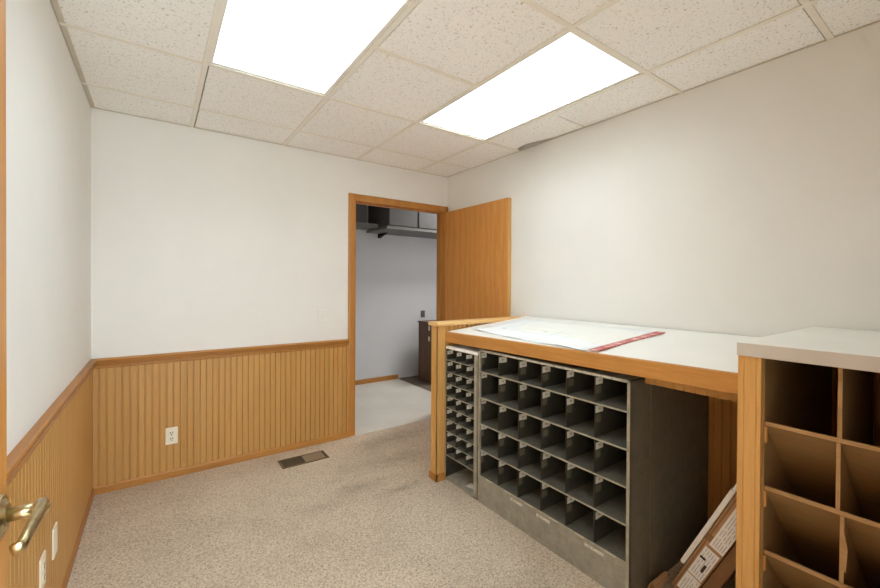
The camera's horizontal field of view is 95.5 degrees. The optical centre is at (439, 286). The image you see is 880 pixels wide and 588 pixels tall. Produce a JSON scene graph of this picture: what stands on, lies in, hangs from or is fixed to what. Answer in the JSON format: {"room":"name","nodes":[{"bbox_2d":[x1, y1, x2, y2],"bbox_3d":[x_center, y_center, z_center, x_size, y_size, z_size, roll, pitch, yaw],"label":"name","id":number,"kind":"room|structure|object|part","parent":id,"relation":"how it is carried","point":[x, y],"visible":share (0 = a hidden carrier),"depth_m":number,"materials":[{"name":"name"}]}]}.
{"room":"back office","nodes":[
{"label":"back office","id":0,"kind":"room"},
{"bbox_2d":[6,0,92,587],"bbox_3d":[-0.907,0.003,0.607,0.129,2.780,4.720,0,0,-35],"label":"wall","id":1,"kind":"structure","parent":0,"point":[48,109],"depth_m":1.48,"materials":[{"name":"white paint"}]},
{"bbox_2d":[39,550,45,587],"bbox_3d":[-1.370,0.983,1.380,0.009,0.114,0.070,0,0,-35],"label":"electrical outlet","id":2,"kind":"object","parent":1,"relation":"attached to","point":[42,562],"visible":1,"depth_m":1.37,"materials":[{"name":"beige plastic"}]},
{"bbox_2d":[7,359,96,486],"bbox_3d":[-1.221,0.494,1.174,0.031,0.063,3.200,0,0,-35],"label":"trim","id":3,"kind":"structure","parent":1,"relation":"attached to","point":[23,450],"depth_m":1.35,"materials":[{"name":"brown wood"}]},
{"bbox_2d":[52,522,57,559],"bbox_3d":[-1.488,0.982,1.546,0.007,0.114,0.070,0,0,-35],"label":"outlet cover","id":4,"kind":"object","parent":1,"relation":"attached to","point":[55,528],"visible":1,"depth_m":1.54,"materials":[{"name":"beige plastic"}]},
{"bbox_2d":[61,488,93,587],"bbox_3d":[-1.232,1.283,1.175,0.016,0.049,3.200,0,0,-35],"label":"baseboard","id":5,"kind":"structure","parent":1,"relation":"attached to","point":[77,543],"depth_m":1.96,"materials":[{"name":"brown wood"}]},
{"bbox_2d":[91,98,446,487],"bbox_3d":[-1.074,-0.057,3.299,2.725,2.700,0.131,0,0,-35],"label":"wall","id":6,"kind":"structure","parent":0,"point":[201,239],"depth_m":2.85,"materials":[{"name":"white paint"}]},
{"bbox_2d":[165,426,177,444],"bbox_3d":[-1.813,1.009,2.702,0.070,0.114,0.009,0,0,-35],"label":"electrical outlet","id":7,"kind":"object","parent":6,"relation":"attached to","point":[171,434],"visible":1,"depth_m":2.70,"materials":[{"name":"beige plastic"}]},
{"bbox_2d":[90,339,348,368],"bbox_3d":[-1.465,0.480,2.942,1.675,0.063,0.031,0,0,-35],"label":"trim","id":8,"kind":"structure","parent":6,"relation":"attached to","point":[227,352],"depth_m":2.83,"materials":[{"name":"brown wood"}]},
{"bbox_2d":[94,432,347,495],"bbox_3d":[-1.475,1.269,2.953,1.673,0.049,0.016,0,0,-35],"label":"baseboard","id":9,"kind":"structure","parent":6,"relation":"attached to","point":[159,476],"depth_m":2.83,"materials":[{"name":"brown wood"}]},
{"bbox_2d":[348,193,447,436],"bbox_3d":[-0.394,0.246,3.783,1.052,2.096,0.142,0,0,-35],"label":"trim","id":10,"kind":"structure","parent":6,"relation":"attached to","point":[353,199],"depth_m":3.46,"materials":[{"name":"brown wood"}]},
{"bbox_2d":[355,205,436,379],"bbox_3d":[-0.869,-0.055,5.411,4.900,2.830,0.100,0,0,-35],"label":"wall","id":11,"kind":"structure","parent":0,"point":[396,276],"depth_m":5.50,"materials":[{"name":"grey paint"}]},
{"bbox_2d":[356,222,377,229],"bbox_3d":[-1.273,-0.756,4.835,0.975,0.045,0.359,0,0,-35],"label":"wall shelf","id":12,"kind":"object","parent":11,"relation":"attached to","point":[359,225],"visible":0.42,"depth_m":4.93,"materials":[{"name":"grey metal"}]},
{"bbox_2d":[356,204,366,222],"bbox_3d":[-1.208,-1.044,4.896,0.570,0.549,0.310,0,0,-35],"label":"storage bin","id":13,"kind":"object","parent":12,"relation":"on","point":[361,210],"visible":0.02,"depth_m":4.90,"materials":[{"name":"grey paint"}]},
{"bbox_2d":[355,374,397,384],"bbox_3d":[-1.713,1.250,4.759,2.770,0.060,0.012,0,0,-35],"label":"baseboard","id":14,"kind":"structure","parent":11,"relation":"attached to","point":[391,377],"depth_m":5.36,"materials":[{"name":"brown wood"}]},
{"bbox_2d":[366,205,436,238],"bbox_3d":[-0.140,-1.012,5.494,1.615,0.730,0.587,0,0,-35],"label":"upper cabinet","id":15,"kind":"object","parent":11,"relation":"attached to","point":[397,222],"visible":0.26,"depth_m":5.06,"materials":[{"name":"grey paint"}]},
{"bbox_3d":[-0.144,-0.718,5.500,1.615,0.033,0.579,0,0,-35],"label":"rail","id":16,"kind":"part","parent":15,"relation":"part of","materials":[{"name":"grey metal"}]},
{"bbox_3d":[-0.451,-1.054,4.924,0.391,0.620,0.016,0,0,-35],"label":"cabinet door","id":17,"kind":"part","parent":15,"relation":"part of","materials":[{"name":"grey paint"}]},
{"bbox_3d":[-0.052,-1.054,5.206,0.525,0.620,0.016,0,0,-35],"label":"cabinet door","id":18,"kind":"part","parent":15,"relation":"part of","materials":[{"name":"grey paint"}]},
{"bbox_2d":[420,310,424,317],"bbox_3d":[-0.252,0.396,5.785,0.090,0.120,0.009,0,0,-35],"label":"wall socket","id":19,"kind":"object","parent":11,"relation":"attached to","point":[422,312],"visible":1,"depth_m":5.78,"materials":[{"name":"grey paint"}]},
{"bbox_2d":[67,375,735,587],"bbox_3d":[0.742,1.346,2.787,5.300,0.083,6.350,0,0,-35],"label":"floor","id":20,"kind":"structure","parent":0,"point":[370,513],"depth_m":2.16,"materials":[{"name":"beige carpet"}]},
{"bbox_2d":[278,450,328,468],"bbox_3d":[-1.021,1.293,2.996,0.340,0.006,0.152,0,0,-35],"label":"floor vent","id":21,"kind":"object","parent":20,"relation":"in","point":[318,455],"visible":1,"depth_m":2.99,"materials":[{"name":"brown metal"}]},
{"bbox_3d":[-0.960,1.293,3.039,0.152,0.003,0.124,0,0,-35],"label":"damper plate","id":22,"kind":"part","parent":21,"relation":"part of","materials":[{"name":"brown metal"}]},
{"bbox_2d":[418,320,435,383],"bbox_3d":[0.056,0.878,5.515,0.590,0.808,0.435,0,0,-35],"label":"base cabinet","id":23,"kind":"object","parent":20,"relation":"on","point":[424,360],"visible":0.13,"depth_m":5.39,"materials":[{"name":"brown wood"}]},
{"bbox_2d":[445,344,481,499],"bbox_3d":[0.256,0.854,2.663,0.303,0.903,0.328,0,0,-35],"label":"base cabinet","id":24,"kind":"object","parent":20,"relation":"on","point":[462,361],"visible":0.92,"depth_m":2.63,"materials":[{"name":"grey metal"}]},
{"bbox_3d":[0.164,0.855,2.796,0.300,0.899,0.004,0,0,-35],"label":"panel","id":25,"kind":"part","parent":24,"relation":"part of","materials":[{"name":"grey paint"}]},
{"bbox_2d":[446,452,473,470],"bbox_3d":[0.245,1.141,2.677,0.297,0.005,0.290,0,0,-35],"label":"shelf","id":26,"kind":"object","parent":24,"relation":"attached to","point":[460,459],"depth_m":2.63,"materials":[{"name":"metal"}]},
{"bbox_2d":[446,440,473,458],"bbox_3d":[0.245,1.060,2.676,0.297,0.005,0.290,0,0,-35],"label":"shelf","id":27,"kind":"object","parent":24,"relation":"attached to","point":[460,446],"depth_m":2.63,"materials":[{"name":"metal"}]},
{"bbox_2d":[446,428,473,445],"bbox_3d":[0.246,0.980,2.675,0.297,0.005,0.290,0,0,-35],"label":"shelf","id":28,"kind":"object","parent":24,"relation":"attached to","point":[459,434],"depth_m":2.63,"materials":[{"name":"metal"}]},
{"bbox_2d":[446,417,473,432],"bbox_3d":[0.246,0.899,2.675,0.297,0.005,0.290,0,0,-35],"label":"shelf","id":29,"kind":"object","parent":24,"relation":"attached to","point":[461,422],"depth_m":2.63,"materials":[{"name":"metal"}]},
{"bbox_2d":[446,405,473,419],"bbox_3d":[0.247,0.819,2.674,0.297,0.005,0.290,0,0,-35],"label":"shelf","id":30,"kind":"object","parent":24,"relation":"attached to","point":[462,409],"depth_m":2.63,"materials":[{"name":"metal"}]},
{"bbox_2d":[446,393,473,406],"bbox_3d":[0.247,0.738,2.674,0.297,0.005,0.290,0,0,-35],"label":"shelf","id":31,"kind":"object","parent":24,"relation":"attached to","point":[461,397],"depth_m":2.63,"materials":[{"name":"metal"}]},
{"bbox_2d":[446,382,473,393],"bbox_3d":[0.247,0.658,2.673,0.297,0.005,0.290,0,0,-35],"label":"shelf","id":32,"kind":"object","parent":24,"relation":"attached to","point":[460,385],"depth_m":2.62,"materials":[{"name":"metal"}]},
{"bbox_2d":[446,370,473,379],"bbox_3d":[0.248,0.577,2.673,0.297,0.005,0.290,0,0,-35],"label":"shelf","id":33,"kind":"object","parent":24,"relation":"attached to","point":[459,373],"depth_m":2.63,"materials":[{"name":"metal"}]},
{"bbox_2d":[446,358,473,366],"bbox_3d":[0.248,0.497,2.672,0.297,0.005,0.290,0,0,-35],"label":"shelf","id":34,"kind":"object","parent":24,"relation":"attached to","point":[459,361],"depth_m":2.63,"materials":[{"name":"metal"}]},
{"bbox_3d":[0.135,1.299,2.583,0.012,0.012,0.328,0,0,-35],"label":"frame","id":35,"kind":"part","parent":24,"relation":"part of","materials":[{"name":"grey paint"}]},
{"bbox_3d":[0.258,0.411,2.660,0.303,0.018,0.328,0,0,-35],"label":"panel","id":36,"kind":"part","parent":24,"relation":"part of","materials":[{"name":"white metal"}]},
{"bbox_3d":[0.351,0.857,2.531,0.300,0.899,0.004,0,0,-35],"label":"panel","id":37,"kind":"part","parent":24,"relation":"part of","materials":[{"name":"grey paint"}]},
{"bbox_2d":[428,316,522,482],"bbox_3d":[0.306,0.771,2.946,0.877,1.066,0.112,0,0,-35],"label":"wall","id":38,"kind":"structure","parent":20,"relation":"on","point":[437,473],"depth_m":2.70,"materials":[{"name":"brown wood"}]},
{"bbox_3d":[-0.018,1.280,2.716,0.078,0.047,0.090,0,0,-35],"label":"moulding","id":39,"kind":"part","parent":38,"relation":"part of","materials":[{"name":"brown wood"}]},
{"bbox_3d":[-0.015,0.784,2.721,0.060,1.040,0.077,0,0,-35],"label":"post","id":40,"kind":"part","parent":38,"relation":"part of","materials":[{"name":"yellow wood"}]},
{"bbox_3d":[0.308,0.251,2.942,0.875,0.026,0.112,0,0,-35],"label":"cap rail","id":41,"kind":"part","parent":38,"relation":"part of","materials":[{"name":"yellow wood"}]},
{"bbox_2d":[478,349,708,587],"bbox_3d":[0.817,0.848,2.262,0.757,0.926,0.957,0,0,-35],"label":"base cabinet","id":42,"kind":"object","parent":20,"relation":"on","point":[607,471],"visible":0.99,"depth_m":1.93,"materials":[{"name":"grey metal"}]},
{"bbox_3d":[0.357,0.845,2.520,0.298,0.924,0.004,0,0,-35],"label":"panel","id":43,"kind":"part","parent":42,"relation":"part of","materials":[{"name":"grey paint"}]},
{"bbox_2d":[478,443,625,525],"bbox_3d":[0.630,0.993,2.132,0.301,0.008,0.949,0,0,-35],"label":"shelf","id":44,"kind":"object","parent":42,"relation":"attached to","point":[613,506],"depth_m":1.99,"materials":[{"name":"metal"}]},
{"bbox_3d":[0.511,1.230,2.050,0.010,0.163,0.931,0,0,-35],"label":"kick panel","id":45,"kind":"part","parent":42,"relation":"part of","materials":[{"name":"grey paint"}]},
{"bbox_2d":[478,467,627,564],"bbox_3d":[0.629,1.149,2.133,0.301,0.008,0.949,0,0,-35],"label":"shelf","id":46,"kind":"object","parent":42,"relation":"attached to","point":[611,543],"depth_m":1.98,"materials":[{"name":"metal"}]},
{"bbox_2d":[478,418,628,488],"bbox_3d":[0.631,0.835,2.131,0.301,0.008,0.949,0,0,-35],"label":"shelf","id":47,"kind":"object","parent":42,"relation":"attached to","point":[614,471],"depth_m":1.99,"materials":[{"name":"metal"}]},
{"bbox_2d":[479,393,627,450],"bbox_3d":[0.632,0.677,2.130,0.301,0.008,0.949,0,0,-35],"label":"shelf","id":48,"kind":"object","parent":42,"relation":"attached to","point":[616,436],"depth_m":1.98,"materials":[{"name":"metal"}]},
{"bbox_2d":[480,368,628,412],"bbox_3d":[0.633,0.519,2.129,0.301,0.008,0.949,0,0,-35],"label":"shelf","id":49,"kind":"object","parent":42,"relation":"attached to","point":[618,400],"depth_m":1.99,"materials":[{"name":"metal"}]},
{"bbox_3d":[0.513,0.848,2.048,0.013,0.926,0.955,0,0,-35],"label":"frame","id":50,"kind":"part","parent":42,"relation":"part of","materials":[{"name":"metal"}]},
{"bbox_3d":[0.716,0.389,2.187,0.498,0.004,0.955,0,0,-35],"label":"panel","id":51,"kind":"part","parent":42,"relation":"part of","materials":[{"name":"grey paint"}]},
{"bbox_2d":[446,316,759,401],"bbox_3d":[0.845,0.322,2.243,0.788,0.164,1.686,0,0,-35],"label":"countertop","id":52,"kind":"structure","parent":42,"relation":"on","point":[702,363],"depth_m":1.82,"materials":[{"name":"white laminate"}]},
{"bbox_2d":[475,318,655,350],"bbox_3d":[0.646,0.268,2.434,0.665,0.053,1.005,0,0,-35],"label":"drawing sheet","id":53,"kind":"object","parent":52,"relation":"on","point":[513,328],"visible":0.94,"depth_m":2.31,"materials":[{"name":"white paper"}]},
{"bbox_2d":[589,331,664,351],"bbox_3d":[0.942,0.268,1.983,0.608,0.048,0.049,0,0,-35],"label":"ruler","id":54,"kind":"object","parent":52,"relation":"on","point":[604,347],"visible":1,"depth_m":1.95,"materials":[{"name":"red plastic"}]},
{"bbox_3d":[1.093,0.854,1.875,0.753,0.924,0.006,0,0,-35],"label":"panel","id":55,"kind":"part","parent":42,"relation":"part of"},
{"bbox_2d":[648,571,668,587],"bbox_3d":[0.943,1.282,1.724,0.120,0.065,0.032,0,0,-35],"label":"cardboard offcut","id":56,"kind":"object","parent":20,"relation":"on","point":[658,582],"visible":1,"depth_m":1.71,"materials":[{"name":"brown cardboard"}]},
{"bbox_2d":[672,493,736,587],"bbox_3d":[1.291,1.052,1.747,0.446,0.574,0.328,0,0,-35],"label":"cardboard box","id":57,"kind":"object","parent":20,"relation":"on","point":[721,537],"visible":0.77,"depth_m":1.63,"materials":[{"name":"white cardboard"}]},
{"bbox_2d":[680,483,736,562],"bbox_3d":[1.280,0.968,1.757,0.452,0.437,0.220,0,0,-35],"label":"sheet","id":58,"kind":"object","parent":57,"relation":"on","point":[733,491],"visible":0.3,"depth_m":1.63,"materials":[{"name":"white paper"}]},
{"bbox_2d":[702,544,735,587],"bbox_3d":[1.320,1.121,1.719,0.430,0.424,0.232,0,0,-35],"label":"cardboard box","id":59,"kind":"object","parent":20,"relation":"on","point":[726,570],"visible":0.24,"depth_m":1.61,"materials":[{"name":"brown cardboard"}]},
{"bbox_2d":[736,327,879,587],"bbox_3d":[1.422,0.750,1.354,0.870,1.142,0.432,0,0,-35],"label":"storage rack","id":60,"kind":"object","parent":20,"relation":"on","point":[808,510],"visible":1,"depth_m":1.25,"materials":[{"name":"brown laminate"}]},
{"bbox_3d":[1.345,0.769,1.486,0.839,1.101,0.004,0,0,-35],"label":"lining panel","id":61,"kind":"part","parent":60,"relation":"part of","materials":[{"name":"brown wood"}]},
{"bbox_2d":[764,549,852,587],"bbox_3d":[1.298,1.051,1.239,0.460,0.460,0.350,0,0,-35],"label":"shelf","id":62,"kind":"object","parent":60,"relation":"attached to","point":[783,568],"depth_m":1.28,"materials":[{"name":"brown wood"}]},
{"bbox_2d":[765,485,879,587],"bbox_3d":[1.299,0.851,1.238,0.460,0.460,0.350,0,0,-35],"label":"shelf","id":63,"kind":"object","parent":60,"relation":"attached to","point":[812,541],"depth_m":1.24,"materials":[{"name":"brown wood"}]},
{"bbox_2d":[766,421,879,522],"bbox_3d":[1.300,0.651,1.236,0.460,0.460,0.350,0,0,-35],"label":"shelf","id":64,"kind":"object","parent":60,"relation":"attached to","point":[812,477],"depth_m":1.22,"materials":[{"name":"brown wood"}]},
{"bbox_3d":[1.786,0.771,1.581,0.011,1.101,0.346,0,0,-35],"label":"panel","id":65,"kind":"part","parent":60,"relation":"part of","materials":[{"name":"brown wood"}]},
{"bbox_2d":[50,0,879,176],"bbox_3d":[-0.111,-1.228,1.938,2.925,0.287,3.405,0,0,-35],"label":"ceiling","id":66,"kind":"structure","parent":0,"point":[149,59],"depth_m":1.93,"materials":[{"name":"tile"}]},
{"bbox_2d":[209,0,411,95],"bbox_3d":[-0.549,-1.137,1.641,0.586,0.090,1.196,0,0,-35],"label":"ceiling light","id":67,"kind":"object","parent":66,"relation":"attached to","point":[310,45],"visible":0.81,"depth_m":1.78,"materials":[{"name":"white plastic"}]},
{"bbox_2d":[421,31,641,139],"bbox_3d":[0.447,-1.127,2.346,0.586,0.072,1.196,0,0,-35],"label":"ceiling light","id":68,"kind":"object","parent":66,"relation":"attached to","point":[569,69],"visible":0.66,"depth_m":2.20,"materials":[{"name":"white plastic"}]},
{"bbox_2d":[447,20,879,519],"bbox_3d":[1.407,0.005,2.244,0.131,2.780,4.720,0,0,-35],"label":"wall","id":69,"kind":"structure","parent":0,"point":[746,202],"depth_m":2.08,"materials":[{"name":"white paint"}]},
{"bbox_2d":[445,197,510,320],"bbox_3d":[0.286,0.276,3.642,0.097,2.022,0.895,0,0,-35],"label":"door","id":70,"kind":"structure","parent":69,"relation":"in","point":[477,237],"depth_m":3.59,"materials":[{"name":"brown wood"}]},
{"bbox_3d":[0.843,-0.027,0.589,2.725,2.700,0.120,0,0,-35],"label":"wall","id":71,"kind":"structure","parent":0,"visible":0},
{"bbox_2d":[0,0,50,587],"bbox_3d":[-0.434,0.297,0.297,0.094,2.018,0.842,0,0,-35],"label":"door","id":72,"kind":"structure","parent":71,"relation":"in","point":[35,511],"depth_m":0.61,"materials":[{"name":"brown wood"}]},
{"bbox_3d":[-0.652,0.343,0.595,0.012,0.066,0.066,0,0,-35],"label":"handle","id":73,"kind":"part","parent":72,"relation":"part of","materials":[{"name":"gold metal"}]},
{"bbox_3d":[-0.601,0.343,0.573,0.048,0.027,0.125,0,0,-35],"label":"lever","id":74,"kind":"part","parent":72,"relation":"part of","materials":[{"name":"gold metal"}]}
]}

